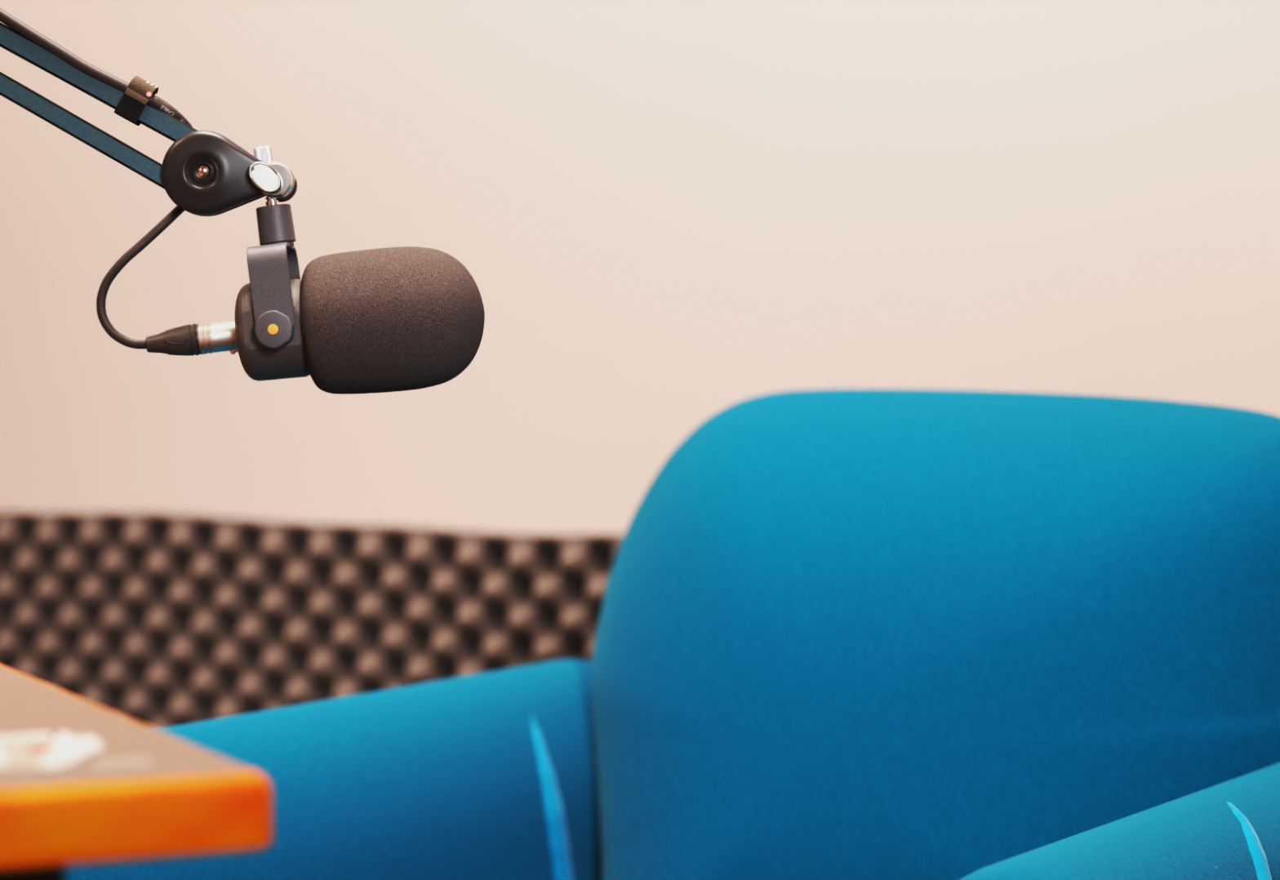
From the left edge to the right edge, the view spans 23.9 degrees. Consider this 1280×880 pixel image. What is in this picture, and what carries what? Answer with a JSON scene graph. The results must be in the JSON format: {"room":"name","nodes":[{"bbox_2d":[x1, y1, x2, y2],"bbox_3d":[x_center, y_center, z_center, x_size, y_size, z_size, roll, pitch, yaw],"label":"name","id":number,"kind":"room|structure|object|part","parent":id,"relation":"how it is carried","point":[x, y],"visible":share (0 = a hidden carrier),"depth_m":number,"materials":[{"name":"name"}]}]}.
{"room":"studio","nodes":[
{"label":"studio","id":0,"kind":"room"},
{"bbox_2d":[0,0,1279,534],"bbox_3d":[-0.239,-0.587,2.819,5.000,2.750,0.100,1,3,29],"label":"wall","id":1,"kind":"structure","parent":0,"point":[664,216],"depth_m":2.66,"materials":[{"name":"white paint"}]},
{"bbox_2d":[0,511,624,728],"bbox_3d":[-0.244,0.329,2.776,2.937,0.507,0.043,1,3,29],"label":"panel","id":2,"kind":"object","parent":1,"relation":"attached to","point":[155,620],"visible":0.25,"depth_m":2.83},
{"bbox_3d":[-1.366,0.843,0.813,6.418,0.050,6.339,0,2,0],"label":"floor","id":3,"kind":"structure","parent":0,"visible":0},
{"bbox_2d":[0,664,271,879],"bbox_3d":[-0.831,0.454,0.982,1.250,0.714,0.740,-1,3,-26],"label":"table","id":4,"kind":"object","parent":3,"relation":"on","point":[193,800],"visible":1,"depth_m":0.90,"materials":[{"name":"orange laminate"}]},
{"bbox_3d":[-0.220,0.466,0.963,0.065,0.692,0.065,-1,3,-26],"label":"leg","id":5,"kind":"part","parent":4,"relation":"part of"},
{"bbox_2d":[0,732,152,783],"bbox_3d":[-0.187,0.098,0.937,0.063,0.001,0.100,-1,2,-23],"label":"sticker","id":6,"kind":"object","parent":4,"relation":"on","point":[37,750],"visible":1,"depth_m":0.93,"materials":[{"name":"white paper"}]},
{"bbox_2d":[0,22,297,216],"bbox_3d":[-0.366,-0.110,1.393,0.411,0.381,0.046,0,2,0],"label":"boom arm","id":7,"kind":"object","parent":4,"relation":"on","point":[205,173],"visible":1,"depth_m":1.40,"materials":[{"name":"black metal"}]},
{"bbox_2d":[0,7,238,355],"bbox_3d":[-0.337,-0.176,1.402,0.308,0.274,0.030,0,2,0],"label":"microphone cable","id":8,"kind":"object","parent":7,"relation":"attached to","point":[189,340],"visible":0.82,"depth_m":1.40,"materials":[{"name":"black rubber"}]},
{"bbox_2d":[114,75,158,126],"bbox_3d":[-0.233,-0.157,1.399,0.020,0.023,0.012,0,2,0],"label":"strap","id":9,"kind":"object","parent":7,"relation":"attached to","point":[132,103],"visible":1,"depth_m":1.39,"materials":[{"name":"black fabric"}]},
{"bbox_3d":[-0.175,-0.130,1.401,0.009,0.012,0.008,0,2,0],"label":"knurled knob","id":10,"kind":"part","parent":7,"relation":"part of","materials":[{"name":"metal"}]},
{"bbox_2d":[276,177,297,202],"bbox_3d":[-0.168,-0.119,1.407,0.016,0.016,0.005,0,2,0],"label":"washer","id":11,"kind":"object","parent":7,"relation":"in","point":[289,188],"depth_m":1.40,"materials":[{"name":"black metal"}]},
{"bbox_2d":[234,204,484,394],"bbox_3d":[-0.130,-0.065,1.399,0.116,0.088,0.068,0,2,0],"label":"microphone","id":12,"kind":"object","parent":7,"relation":"hanging from","point":[400,318],"visible":1,"depth_m":1.38,"materials":[{"name":"black plastic"}]},
{"bbox_3d":[-0.166,-0.050,1.375,0.017,0.018,0.007,0,2,0],"label":"yoke knob","id":13,"kind":"part","parent":12,"relation":"part of","materials":[{"name":"black plastic"}]},
{"bbox_2d":[64,388,1279,879],"bbox_3d":[0.078,0.382,1.655,0.725,0.806,0.677,1,3,32],"label":"armchair","id":14,"kind":"object","parent":3,"relation":"on","point":[842,633],"visible":0.97,"depth_m":1.77,"materials":[{"name":"teal fabric"}]},
{"bbox_3d":[-0.190,0.367,1.796,0.120,0.424,0.635,1,3,32],"label":"armrest","id":15,"kind":"part","parent":14,"relation":"part of","materials":[{"name":"teal fabric"}]},
{"bbox_3d":[0.201,0.194,1.843,0.553,0.446,0.217,1,3,32],"label":"backrest","id":16,"kind":"part","parent":14,"relation":"part of","materials":[{"name":"teal fabric"}]},
{"bbox_3d":[0.294,0.379,1.486,0.120,0.424,0.620,1,3,32],"label":"armrest","id":17,"kind":"part","parent":14,"relation":"part of","materials":[{"name":"teal fabric"}]}
]}

